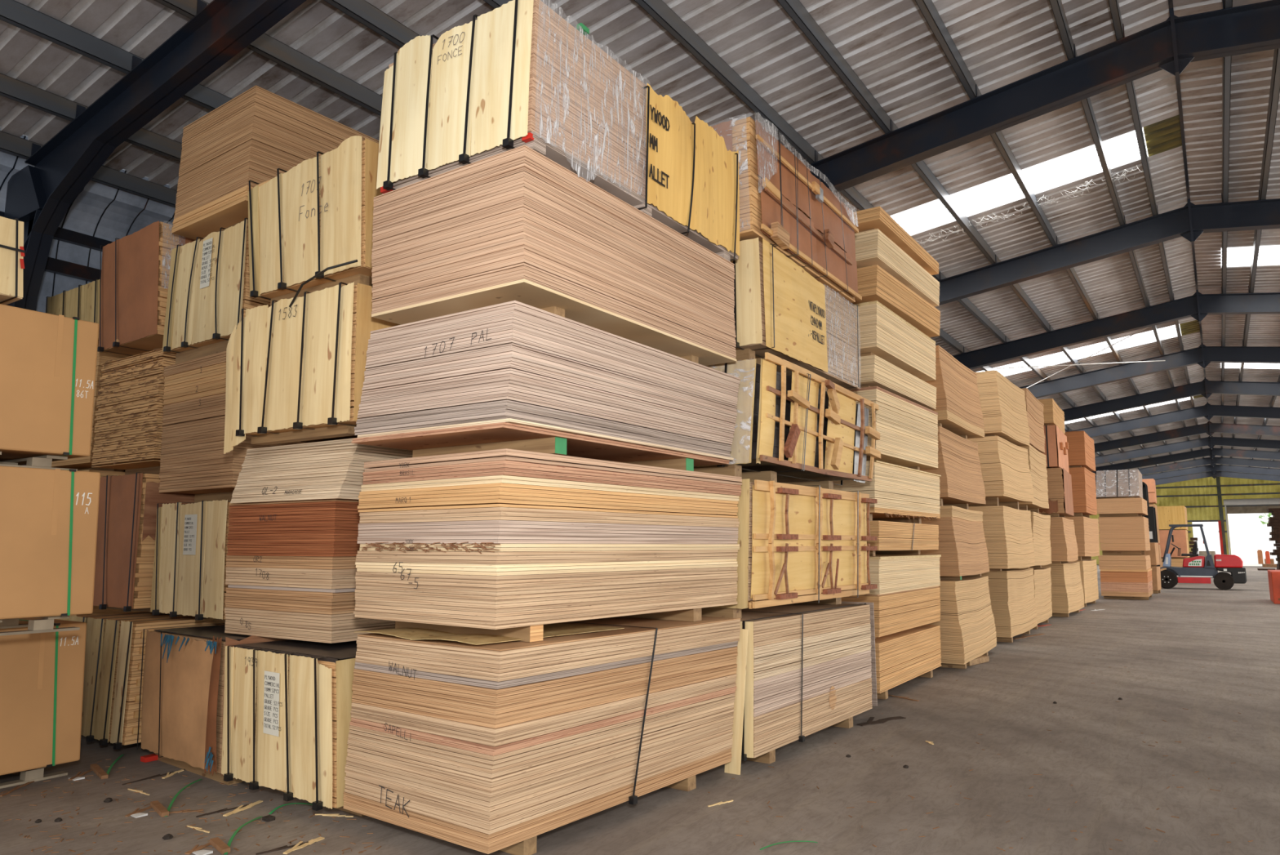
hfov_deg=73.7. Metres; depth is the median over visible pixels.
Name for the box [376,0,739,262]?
bundle
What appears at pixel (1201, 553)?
crate
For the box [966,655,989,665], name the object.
wood block
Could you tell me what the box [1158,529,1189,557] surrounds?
bundle
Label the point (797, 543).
crate
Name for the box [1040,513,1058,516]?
bearer
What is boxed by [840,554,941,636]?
bundle
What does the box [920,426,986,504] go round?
bundle
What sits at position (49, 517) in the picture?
carton
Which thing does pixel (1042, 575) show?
bundle
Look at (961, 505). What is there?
bearer
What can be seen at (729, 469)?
bearer
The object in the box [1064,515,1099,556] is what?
bundle
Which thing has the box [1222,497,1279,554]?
door frame
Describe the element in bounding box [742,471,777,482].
bearer
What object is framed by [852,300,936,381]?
bundle
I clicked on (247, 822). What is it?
strap
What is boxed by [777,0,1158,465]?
purlin
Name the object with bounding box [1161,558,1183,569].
bundle
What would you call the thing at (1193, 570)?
forklift
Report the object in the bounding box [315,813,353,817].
wood splinter
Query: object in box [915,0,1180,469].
purlin
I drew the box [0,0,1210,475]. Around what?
ceiling
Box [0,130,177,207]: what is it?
purlin
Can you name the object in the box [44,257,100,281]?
wall rail
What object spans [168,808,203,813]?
wood splinter
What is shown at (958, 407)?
bundle
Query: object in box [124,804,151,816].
wood splinter
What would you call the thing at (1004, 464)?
bundle
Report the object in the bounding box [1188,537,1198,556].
pile
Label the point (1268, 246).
window
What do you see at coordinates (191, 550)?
bundle
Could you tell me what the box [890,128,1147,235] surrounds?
window
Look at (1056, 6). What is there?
purlin
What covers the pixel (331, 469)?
bundle
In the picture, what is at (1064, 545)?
bundle
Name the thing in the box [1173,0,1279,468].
ceiling
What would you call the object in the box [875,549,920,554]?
bearer
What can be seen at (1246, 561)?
floor
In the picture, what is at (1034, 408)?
bundle
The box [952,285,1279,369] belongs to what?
roof beam
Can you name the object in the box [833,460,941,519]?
bundle
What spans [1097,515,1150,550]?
bundle
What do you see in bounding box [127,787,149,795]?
wood splinter
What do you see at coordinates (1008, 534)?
bundle
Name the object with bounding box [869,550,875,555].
bearer
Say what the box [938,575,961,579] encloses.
bearer
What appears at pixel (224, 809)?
wood splinter
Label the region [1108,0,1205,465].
purlin
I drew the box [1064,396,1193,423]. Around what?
window
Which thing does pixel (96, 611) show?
bundle
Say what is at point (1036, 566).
bearer
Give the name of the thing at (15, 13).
purlin
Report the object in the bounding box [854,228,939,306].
bundle
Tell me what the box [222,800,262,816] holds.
wood splinter
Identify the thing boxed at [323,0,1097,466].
purlin
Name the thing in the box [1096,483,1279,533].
trim
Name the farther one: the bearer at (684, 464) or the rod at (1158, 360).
the rod at (1158, 360)
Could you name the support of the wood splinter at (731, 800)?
on the floor at (1181, 660)
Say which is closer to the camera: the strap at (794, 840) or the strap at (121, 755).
the strap at (794, 840)
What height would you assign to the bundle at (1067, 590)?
1.102 m
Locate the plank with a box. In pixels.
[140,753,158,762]
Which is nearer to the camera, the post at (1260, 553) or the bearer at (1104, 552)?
the bearer at (1104, 552)
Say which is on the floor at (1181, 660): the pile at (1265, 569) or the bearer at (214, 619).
the pile at (1265, 569)
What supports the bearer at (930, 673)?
on the floor at (1181, 660)
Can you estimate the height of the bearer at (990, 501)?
0.157 m
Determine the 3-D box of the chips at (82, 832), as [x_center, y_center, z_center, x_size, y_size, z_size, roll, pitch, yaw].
[3.337,3.292,12.172,9.026,0.003,20.278,-5,-9,34]
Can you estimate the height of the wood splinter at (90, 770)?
0.010 m
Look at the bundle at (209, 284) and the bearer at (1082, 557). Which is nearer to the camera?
the bundle at (209, 284)
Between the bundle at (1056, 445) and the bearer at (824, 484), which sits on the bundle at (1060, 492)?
the bundle at (1056, 445)
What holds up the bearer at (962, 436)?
on the bundle at (961, 480)
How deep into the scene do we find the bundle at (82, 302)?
8.93 m
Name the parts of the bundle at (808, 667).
panel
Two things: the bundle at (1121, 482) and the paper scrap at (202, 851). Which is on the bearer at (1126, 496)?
the bundle at (1121, 482)
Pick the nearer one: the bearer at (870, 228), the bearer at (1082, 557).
the bearer at (870, 228)
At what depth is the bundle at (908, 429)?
10.12 m
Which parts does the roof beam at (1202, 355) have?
splice plate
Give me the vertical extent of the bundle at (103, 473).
1.128 m
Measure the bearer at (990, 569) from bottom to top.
0.046 m
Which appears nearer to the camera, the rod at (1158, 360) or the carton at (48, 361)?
the carton at (48, 361)
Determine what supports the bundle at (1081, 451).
on the bearer
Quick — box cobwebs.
[920,166,1143,247]
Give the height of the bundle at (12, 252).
0.496 m
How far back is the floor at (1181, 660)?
5.87 m
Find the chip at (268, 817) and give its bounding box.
[262,814,275,821]
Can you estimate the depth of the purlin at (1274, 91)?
12.10 m
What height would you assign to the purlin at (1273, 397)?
0.185 m
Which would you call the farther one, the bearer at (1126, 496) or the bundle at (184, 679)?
the bearer at (1126, 496)
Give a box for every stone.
[35,818,41,822]
[53,817,62,822]
[103,796,112,802]
[162,833,173,839]
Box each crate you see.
[693,351,880,484]
[711,478,877,608]
[1199,551,1215,566]
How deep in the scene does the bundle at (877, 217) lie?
10.08 m
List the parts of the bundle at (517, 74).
panel, panel, panel, rail, panel, rail, panel, rail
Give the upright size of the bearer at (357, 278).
0.191 m
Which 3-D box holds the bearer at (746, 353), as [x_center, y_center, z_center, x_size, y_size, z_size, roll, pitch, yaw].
[0.476,-0.515,7.245,1.049,0.163,0.120,-5,-9,33]
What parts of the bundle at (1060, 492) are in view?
panel, panel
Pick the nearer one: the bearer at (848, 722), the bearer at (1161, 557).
the bearer at (848, 722)
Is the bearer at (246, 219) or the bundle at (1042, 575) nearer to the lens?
the bearer at (246, 219)
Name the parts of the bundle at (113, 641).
panel, panel, panel, panel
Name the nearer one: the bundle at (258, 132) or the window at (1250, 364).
the bundle at (258, 132)
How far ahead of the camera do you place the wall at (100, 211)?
10.08 m
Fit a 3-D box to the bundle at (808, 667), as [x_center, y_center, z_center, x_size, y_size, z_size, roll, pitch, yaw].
[0.998,2.064,7.414,1.264,0.974,2.408,-6,-10,35]
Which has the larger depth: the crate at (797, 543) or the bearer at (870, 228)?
the bearer at (870, 228)
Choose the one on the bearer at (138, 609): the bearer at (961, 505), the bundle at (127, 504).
the bundle at (127, 504)
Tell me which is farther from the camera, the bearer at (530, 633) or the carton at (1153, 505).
the carton at (1153, 505)
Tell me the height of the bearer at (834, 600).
0.085 m
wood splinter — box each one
[0,780,34,795]
[67,768,93,779]
[122,768,185,784]
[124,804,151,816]
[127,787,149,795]
[161,768,183,777]
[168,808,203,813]
[184,841,211,853]
[186,824,209,832]
[195,804,248,817]
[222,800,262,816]
[255,840,308,854]
[283,835,324,853]
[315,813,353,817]
[707,799,733,806]
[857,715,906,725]
[888,693,919,701]
[1013,633,1044,639]
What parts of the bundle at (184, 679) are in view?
panel, panel, panel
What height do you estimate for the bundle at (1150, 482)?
0.970 m
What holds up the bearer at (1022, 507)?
on the bundle at (1041, 523)
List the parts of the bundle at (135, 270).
panel, panel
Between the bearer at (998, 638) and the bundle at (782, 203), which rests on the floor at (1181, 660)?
the bearer at (998, 638)
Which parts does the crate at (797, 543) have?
panel, board, panel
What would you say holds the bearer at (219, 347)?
on the bundle at (193, 460)
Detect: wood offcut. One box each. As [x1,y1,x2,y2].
[89,763,108,778]
[150,800,168,816]
[209,836,230,853]
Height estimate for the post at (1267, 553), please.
1.100 m
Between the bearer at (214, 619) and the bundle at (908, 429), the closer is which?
the bearer at (214, 619)
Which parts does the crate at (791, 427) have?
panel, panel, panel, panel, panel, panel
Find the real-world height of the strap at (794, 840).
0.022 m
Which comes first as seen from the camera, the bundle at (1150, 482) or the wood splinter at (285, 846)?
the wood splinter at (285, 846)
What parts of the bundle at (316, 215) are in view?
panel, panel, panel, panel, panel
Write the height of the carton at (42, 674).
0.961 m
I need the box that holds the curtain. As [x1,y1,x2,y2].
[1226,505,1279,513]
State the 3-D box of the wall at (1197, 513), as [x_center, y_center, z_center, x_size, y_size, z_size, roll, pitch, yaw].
[45.921,7.269,67.594,22.200,7.270,0.070,-5,-9,34]
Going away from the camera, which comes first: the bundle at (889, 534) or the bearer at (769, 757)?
the bearer at (769, 757)
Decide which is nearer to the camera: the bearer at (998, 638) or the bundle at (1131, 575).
the bearer at (998, 638)
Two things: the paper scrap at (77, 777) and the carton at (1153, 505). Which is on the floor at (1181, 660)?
the paper scrap at (77, 777)
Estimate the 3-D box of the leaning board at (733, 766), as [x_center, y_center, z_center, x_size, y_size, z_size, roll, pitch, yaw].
[0.691,1.953,6.112,0.180,1.000,0.057,-5,-9,34]
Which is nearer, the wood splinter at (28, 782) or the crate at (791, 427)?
the wood splinter at (28, 782)
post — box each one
[1257,549,1263,564]
[1265,551,1270,563]
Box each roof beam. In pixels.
[4,0,306,311]
[807,0,1279,193]
[934,190,1279,306]
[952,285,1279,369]
[1018,341,1279,398]
[1062,376,1279,421]
[1066,401,1279,437]
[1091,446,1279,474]
[1093,421,1279,452]
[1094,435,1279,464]
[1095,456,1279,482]
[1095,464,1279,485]
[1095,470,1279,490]
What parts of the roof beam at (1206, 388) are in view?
splice plate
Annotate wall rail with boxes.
[0,211,112,251]
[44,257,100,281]
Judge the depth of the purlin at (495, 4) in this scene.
20.48 m
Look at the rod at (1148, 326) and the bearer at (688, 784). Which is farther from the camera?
the rod at (1148, 326)
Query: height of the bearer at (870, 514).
0.083 m
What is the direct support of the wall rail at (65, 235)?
attached to the wall at (100, 211)
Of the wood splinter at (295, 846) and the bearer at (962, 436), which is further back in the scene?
the bearer at (962, 436)
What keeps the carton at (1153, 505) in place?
on the bearer
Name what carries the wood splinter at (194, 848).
on the floor at (1181, 660)
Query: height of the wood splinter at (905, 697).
0.010 m
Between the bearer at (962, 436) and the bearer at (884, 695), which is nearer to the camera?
the bearer at (884, 695)
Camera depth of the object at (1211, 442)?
44.00 m
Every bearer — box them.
[77,467,123,471]
[106,606,161,613]
[124,466,159,475]
[155,752,242,784]
[175,340,228,364]
[194,491,233,502]
[199,218,248,242]
[212,617,225,622]
[250,424,355,444]
[270,273,369,306]
[275,788,365,816]
[395,620,543,641]
[412,436,566,457]
[499,835,537,854]
[540,306,564,317]
[622,457,693,471]
[622,607,702,621]
[666,774,696,791]
[679,354,697,363]
[693,464,742,479]
[701,606,742,617]
[735,348,755,360]
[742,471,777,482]
[746,749,775,763]
[755,357,773,364]
[782,480,833,488]
[800,597,841,604]
[815,381,827,391]
[831,716,853,728]
[854,228,875,233]
[858,351,873,356]
[866,454,870,460]
[866,513,872,520]
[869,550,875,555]
[872,517,921,523]
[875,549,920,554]
[876,689,888,698]
[906,466,919,470]
[917,670,933,677]
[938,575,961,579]
[939,497,942,505]
[939,662,966,668]
[942,503,968,509]
[958,435,967,439]
[968,497,999,506]
[989,568,1001,570]
[996,636,1013,642]
[999,501,1018,509]
[1018,504,1027,510]
[1027,507,1039,513]
[1029,564,1041,567]
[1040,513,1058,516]
[1051,560,1061,563]
[1052,612,1069,617]
[1064,512,1082,516]
[1081,555,1091,559]
[1097,496,1134,498]
[1098,513,1137,516]
[1102,550,1141,555]
[1103,595,1148,599]
[1160,556,1184,558]
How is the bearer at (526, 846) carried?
on the floor at (1181, 660)
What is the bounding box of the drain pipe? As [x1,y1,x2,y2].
[1217,520,1223,554]
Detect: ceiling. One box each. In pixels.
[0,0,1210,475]
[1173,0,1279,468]
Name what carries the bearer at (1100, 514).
on the bundle at (1112, 529)
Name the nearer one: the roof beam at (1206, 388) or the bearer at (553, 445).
the bearer at (553, 445)
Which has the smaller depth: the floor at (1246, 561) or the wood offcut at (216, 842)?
the wood offcut at (216, 842)
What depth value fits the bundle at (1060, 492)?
19.10 m
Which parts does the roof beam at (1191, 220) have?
splice plate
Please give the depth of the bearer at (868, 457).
9.57 m
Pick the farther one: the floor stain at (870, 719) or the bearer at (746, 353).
the floor stain at (870, 719)
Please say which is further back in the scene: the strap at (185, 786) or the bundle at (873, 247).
the bundle at (873, 247)
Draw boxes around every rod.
[995,360,1165,368]
[1026,326,1149,387]
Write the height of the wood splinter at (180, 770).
0.010 m
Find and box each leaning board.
[724,628,748,774]
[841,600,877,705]
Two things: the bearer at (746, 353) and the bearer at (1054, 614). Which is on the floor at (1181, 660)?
the bearer at (1054, 614)
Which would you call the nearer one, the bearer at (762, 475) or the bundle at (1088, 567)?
the bearer at (762, 475)
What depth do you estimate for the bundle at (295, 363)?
5.58 m
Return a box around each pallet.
[0,451,77,471]
[0,615,79,635]
[0,764,67,788]
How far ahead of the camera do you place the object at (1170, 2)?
12.53 m
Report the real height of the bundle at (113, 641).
0.947 m
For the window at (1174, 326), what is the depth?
23.67 m
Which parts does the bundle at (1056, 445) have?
panel, panel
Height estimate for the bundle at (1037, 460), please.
1.158 m
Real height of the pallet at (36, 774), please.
0.100 m
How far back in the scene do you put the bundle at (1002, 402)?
14.35 m
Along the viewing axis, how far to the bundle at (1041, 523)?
16.99 m
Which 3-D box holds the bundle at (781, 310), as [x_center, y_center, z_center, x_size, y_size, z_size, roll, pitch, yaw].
[1.086,-0.909,8.140,1.331,0.894,2.497,-5,-9,33]
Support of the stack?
on the floor at (1181, 660)
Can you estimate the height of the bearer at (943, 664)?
0.092 m
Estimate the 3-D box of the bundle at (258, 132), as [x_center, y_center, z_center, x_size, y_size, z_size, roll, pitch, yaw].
[-2.908,-2.119,8.222,1.242,0.998,2.478,-6,-10,36]
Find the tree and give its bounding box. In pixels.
[1258,512,1271,524]
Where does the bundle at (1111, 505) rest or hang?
on the bearer at (1100, 514)
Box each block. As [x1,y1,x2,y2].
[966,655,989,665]
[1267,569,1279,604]
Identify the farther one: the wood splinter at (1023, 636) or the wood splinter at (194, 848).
the wood splinter at (1023, 636)
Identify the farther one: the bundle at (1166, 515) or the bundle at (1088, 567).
the bundle at (1166, 515)
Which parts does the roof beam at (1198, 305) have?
splice plate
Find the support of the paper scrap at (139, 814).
on the floor at (1181, 660)
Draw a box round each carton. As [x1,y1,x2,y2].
[0,303,98,461]
[0,465,100,618]
[0,617,86,774]
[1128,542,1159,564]
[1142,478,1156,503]
[1149,504,1159,542]
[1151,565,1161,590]
[1158,544,1162,570]
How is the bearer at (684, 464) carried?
on the bundle at (495, 539)
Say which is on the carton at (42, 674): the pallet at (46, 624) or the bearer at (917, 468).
the pallet at (46, 624)
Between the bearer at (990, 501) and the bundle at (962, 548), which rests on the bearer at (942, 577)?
the bundle at (962, 548)
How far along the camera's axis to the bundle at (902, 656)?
9.59 m
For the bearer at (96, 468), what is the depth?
8.98 m
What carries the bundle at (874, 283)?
on the bearer
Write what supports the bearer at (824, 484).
on the crate at (797, 543)
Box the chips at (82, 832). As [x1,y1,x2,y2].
[0,629,1253,854]
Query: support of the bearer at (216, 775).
on the floor at (1181, 660)
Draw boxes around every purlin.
[0,0,231,111]
[0,73,182,161]
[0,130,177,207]
[154,0,382,115]
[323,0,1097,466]
[483,0,1115,464]
[634,0,1146,475]
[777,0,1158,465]
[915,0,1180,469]
[1048,0,1196,466]
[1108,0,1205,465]
[1221,0,1232,464]
[1229,48,1279,465]
[1249,374,1279,466]
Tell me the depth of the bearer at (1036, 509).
17.88 m
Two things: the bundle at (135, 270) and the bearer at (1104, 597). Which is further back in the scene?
the bearer at (1104, 597)
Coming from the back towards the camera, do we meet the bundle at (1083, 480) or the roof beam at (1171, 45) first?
the bundle at (1083, 480)
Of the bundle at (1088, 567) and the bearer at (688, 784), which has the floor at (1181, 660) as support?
the bearer at (688, 784)
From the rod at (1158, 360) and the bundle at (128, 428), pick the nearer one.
the bundle at (128, 428)
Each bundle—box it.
[0,216,25,304]
[45,278,100,346]
[51,351,127,471]
[57,605,141,619]
[61,611,226,749]
[77,469,124,477]
[91,347,176,469]
[93,471,194,611]
[97,220,195,356]
[136,622,288,775]
[150,499,359,619]
[158,351,306,493]
[162,217,271,353]
[171,84,379,239]
[221,639,356,810]
[223,259,399,453]
[224,499,395,643]
[230,437,413,503]
[248,135,382,299]
[342,615,740,853]
[351,300,740,466]
[353,448,742,629]
[371,144,736,365]
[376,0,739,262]
[711,112,862,302]
[730,237,861,390]
[739,602,872,760]
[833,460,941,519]
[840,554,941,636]
[849,264,940,337]
[849,386,937,468]
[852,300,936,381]
[853,206,938,275]
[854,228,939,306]
[858,354,936,409]
[866,520,938,550]
[875,624,941,693]
[895,505,989,576]
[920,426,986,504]
[924,345,984,438]
[926,575,996,664]
[967,435,1033,502]
[968,505,1035,568]
[975,369,1029,446]
[981,567,1036,637]
[1018,444,1048,508]
[1021,387,1044,453]
[1028,511,1051,565]
[1033,566,1052,623]
[1037,398,1065,434]
[1039,467,1074,515]
[1040,561,1084,613]
[1042,424,1069,472]
[1049,516,1078,560]
[1064,430,1095,471]
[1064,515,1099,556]
[1068,466,1097,515]
[1068,559,1098,603]
[1096,469,1142,497]
[1096,497,1147,515]
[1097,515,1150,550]
[1097,555,1153,596]
[1156,505,1187,529]
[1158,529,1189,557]
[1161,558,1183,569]
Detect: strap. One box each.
[106,754,124,773]
[164,778,201,816]
[223,816,262,853]
[268,802,312,813]
[760,840,817,849]
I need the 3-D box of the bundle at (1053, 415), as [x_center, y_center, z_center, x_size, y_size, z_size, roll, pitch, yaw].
[9.459,-0.196,20.631,1.233,0.568,2.416,-5,-9,32]
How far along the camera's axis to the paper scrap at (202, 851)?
4.47 m
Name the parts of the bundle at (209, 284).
panel, panel, panel, panel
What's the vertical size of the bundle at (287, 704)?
0.854 m
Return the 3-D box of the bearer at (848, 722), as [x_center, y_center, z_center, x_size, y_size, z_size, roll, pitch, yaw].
[1.396,2.656,7.909,1.171,0.097,0.095,-6,-10,35]
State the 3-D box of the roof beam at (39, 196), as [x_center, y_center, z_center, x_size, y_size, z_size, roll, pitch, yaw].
[2.012,-1.568,3.230,21.400,7.188,0.260,-5,-9,34]
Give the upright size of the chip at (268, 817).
0.020 m
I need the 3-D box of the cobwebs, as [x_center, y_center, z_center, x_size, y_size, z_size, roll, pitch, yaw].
[5.908,-3.415,13.719,3.876,0.580,0.561,-5,-9,34]
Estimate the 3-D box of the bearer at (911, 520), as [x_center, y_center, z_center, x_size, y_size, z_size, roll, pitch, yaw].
[3.130,1.230,11.138,1.049,0.083,0.090,-5,-10,35]
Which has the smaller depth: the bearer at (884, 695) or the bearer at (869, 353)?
the bearer at (884, 695)
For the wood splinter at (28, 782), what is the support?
on the floor at (1181, 660)
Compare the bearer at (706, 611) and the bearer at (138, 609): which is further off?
the bearer at (138, 609)
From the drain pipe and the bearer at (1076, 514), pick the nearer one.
the bearer at (1076, 514)
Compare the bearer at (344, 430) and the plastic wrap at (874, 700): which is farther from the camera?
the plastic wrap at (874, 700)
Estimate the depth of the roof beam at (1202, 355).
24.33 m
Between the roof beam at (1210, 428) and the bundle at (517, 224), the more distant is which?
the roof beam at (1210, 428)
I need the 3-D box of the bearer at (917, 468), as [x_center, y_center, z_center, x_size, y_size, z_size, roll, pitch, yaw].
[3.156,0.594,11.275,1.049,0.095,0.090,-5,-10,35]
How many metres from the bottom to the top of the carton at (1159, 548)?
1.520 m
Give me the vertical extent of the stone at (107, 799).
0.023 m
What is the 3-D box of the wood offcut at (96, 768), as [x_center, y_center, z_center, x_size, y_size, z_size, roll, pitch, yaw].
[-3.836,2.435,6.049,0.040,0.024,0.411,7,-10,-41]
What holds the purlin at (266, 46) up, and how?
attached to the roof beam at (39, 196)
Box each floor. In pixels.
[0,564,1279,854]
[1240,556,1277,565]
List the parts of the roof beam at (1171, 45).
splice plate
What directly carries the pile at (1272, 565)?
on the floor at (1181, 660)
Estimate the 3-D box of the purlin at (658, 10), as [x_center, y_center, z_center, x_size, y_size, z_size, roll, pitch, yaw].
[18.424,-0.259,34.916,0.068,0.185,85.900,-5,-9,34]
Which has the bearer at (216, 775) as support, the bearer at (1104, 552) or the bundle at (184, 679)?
the bundle at (184, 679)
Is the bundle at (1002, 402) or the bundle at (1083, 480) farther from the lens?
the bundle at (1083, 480)
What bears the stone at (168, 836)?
on the floor at (1181, 660)
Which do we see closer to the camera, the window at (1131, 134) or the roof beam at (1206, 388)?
the window at (1131, 134)
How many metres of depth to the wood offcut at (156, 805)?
5.16 m
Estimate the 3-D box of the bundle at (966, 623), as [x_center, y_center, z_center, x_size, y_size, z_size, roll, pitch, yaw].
[4.214,2.697,12.286,1.297,1.053,2.409,-5,-9,31]
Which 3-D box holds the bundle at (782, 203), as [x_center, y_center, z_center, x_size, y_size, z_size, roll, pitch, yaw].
[1.041,-1.861,8.156,1.428,1.017,2.539,-5,-9,33]
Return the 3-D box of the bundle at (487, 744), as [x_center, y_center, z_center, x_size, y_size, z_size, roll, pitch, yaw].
[-0.507,1.779,5.528,1.290,1.029,2.386,-6,-10,37]
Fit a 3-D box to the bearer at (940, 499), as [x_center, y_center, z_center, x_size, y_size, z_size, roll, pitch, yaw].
[3.734,1.076,12.077,1.049,0.112,0.100,-5,-9,33]
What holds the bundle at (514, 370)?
on the bundle at (495, 539)
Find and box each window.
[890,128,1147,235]
[977,324,1181,376]
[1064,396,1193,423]
[1221,245,1279,266]
[1224,362,1279,368]
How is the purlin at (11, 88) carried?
attached to the roof beam at (39, 196)
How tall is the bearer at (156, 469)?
0.119 m
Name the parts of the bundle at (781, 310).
panel, panel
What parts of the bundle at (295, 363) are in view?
panel, panel, panel, panel, panel, panel, panel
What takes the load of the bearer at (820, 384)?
on the crate at (791, 427)
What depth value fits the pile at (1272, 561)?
74.15 m
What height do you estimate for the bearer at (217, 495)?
0.099 m
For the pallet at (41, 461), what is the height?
0.092 m
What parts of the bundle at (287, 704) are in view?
panel, panel, panel, panel, panel, panel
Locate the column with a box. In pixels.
[1216,476,1226,554]
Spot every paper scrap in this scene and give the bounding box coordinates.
[69,776,84,780]
[130,812,147,817]
[192,848,213,854]
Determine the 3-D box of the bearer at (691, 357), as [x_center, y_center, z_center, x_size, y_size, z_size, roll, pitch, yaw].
[-0.036,-0.431,6.556,1.066,0.108,0.095,-5,-9,34]
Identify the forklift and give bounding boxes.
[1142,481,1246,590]
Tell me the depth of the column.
67.22 m
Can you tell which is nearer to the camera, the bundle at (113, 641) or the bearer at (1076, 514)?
the bundle at (113, 641)
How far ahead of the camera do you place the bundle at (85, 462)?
8.68 m
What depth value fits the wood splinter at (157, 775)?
5.91 m
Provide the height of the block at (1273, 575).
0.880 m
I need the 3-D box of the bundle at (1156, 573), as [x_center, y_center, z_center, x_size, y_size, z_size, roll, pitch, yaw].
[17.194,5.119,29.026,0.817,0.789,0.858,-6,-10,37]
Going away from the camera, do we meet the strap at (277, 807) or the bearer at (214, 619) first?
the strap at (277, 807)
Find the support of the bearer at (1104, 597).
on the floor at (1181, 660)
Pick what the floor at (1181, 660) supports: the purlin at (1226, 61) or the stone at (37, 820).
the stone at (37, 820)
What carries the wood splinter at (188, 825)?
on the floor at (1181, 660)
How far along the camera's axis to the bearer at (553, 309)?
4.98 m
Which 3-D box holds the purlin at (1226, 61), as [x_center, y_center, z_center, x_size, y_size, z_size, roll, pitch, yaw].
[22.171,-1.086,32.481,0.068,0.185,85.900,-5,-9,34]
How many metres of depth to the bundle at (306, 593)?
5.78 m
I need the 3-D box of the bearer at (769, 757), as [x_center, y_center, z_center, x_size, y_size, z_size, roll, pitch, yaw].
[0.510,2.488,6.688,1.171,0.097,0.095,-6,-10,35]
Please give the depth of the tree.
83.72 m
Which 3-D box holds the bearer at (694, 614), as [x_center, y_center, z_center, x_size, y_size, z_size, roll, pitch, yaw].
[-0.067,1.341,6.255,1.172,0.089,0.100,-6,-10,37]
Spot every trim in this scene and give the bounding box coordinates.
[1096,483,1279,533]
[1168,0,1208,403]
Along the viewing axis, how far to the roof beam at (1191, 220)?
14.49 m
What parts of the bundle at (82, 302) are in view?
panel, panel, panel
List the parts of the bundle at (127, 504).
panel, panel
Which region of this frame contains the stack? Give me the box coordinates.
[1266,507,1279,569]
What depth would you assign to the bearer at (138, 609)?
7.73 m
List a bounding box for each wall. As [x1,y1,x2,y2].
[0,128,175,465]
[1089,476,1279,564]
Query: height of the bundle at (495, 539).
0.933 m
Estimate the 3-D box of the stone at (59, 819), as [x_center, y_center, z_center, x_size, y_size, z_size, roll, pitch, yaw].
[-3.408,2.295,4.999,0.041,0.019,0.039,3,-8,-21]
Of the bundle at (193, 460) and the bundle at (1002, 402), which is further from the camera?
the bundle at (1002, 402)
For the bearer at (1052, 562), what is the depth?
19.17 m
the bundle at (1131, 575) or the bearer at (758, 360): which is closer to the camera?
the bearer at (758, 360)
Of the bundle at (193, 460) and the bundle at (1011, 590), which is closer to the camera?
the bundle at (193, 460)
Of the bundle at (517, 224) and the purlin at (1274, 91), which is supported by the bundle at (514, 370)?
the bundle at (517, 224)
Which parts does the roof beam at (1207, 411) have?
splice plate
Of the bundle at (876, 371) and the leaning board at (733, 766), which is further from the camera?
the bundle at (876, 371)
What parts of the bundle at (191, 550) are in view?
panel, panel, panel, panel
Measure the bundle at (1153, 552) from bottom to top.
0.756 m
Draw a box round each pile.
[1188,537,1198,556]
[1257,568,1275,570]
[1262,563,1276,567]
[1264,558,1274,563]
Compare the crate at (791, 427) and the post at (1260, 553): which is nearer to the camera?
the crate at (791, 427)
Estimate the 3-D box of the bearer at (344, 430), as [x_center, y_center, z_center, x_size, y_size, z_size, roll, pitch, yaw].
[-2.260,0.054,5.724,1.052,0.055,0.095,-5,-9,34]
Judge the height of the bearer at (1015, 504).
0.157 m
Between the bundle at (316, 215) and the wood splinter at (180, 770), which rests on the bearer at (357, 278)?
the bundle at (316, 215)
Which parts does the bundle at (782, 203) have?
panel, panel, panel, panel, panel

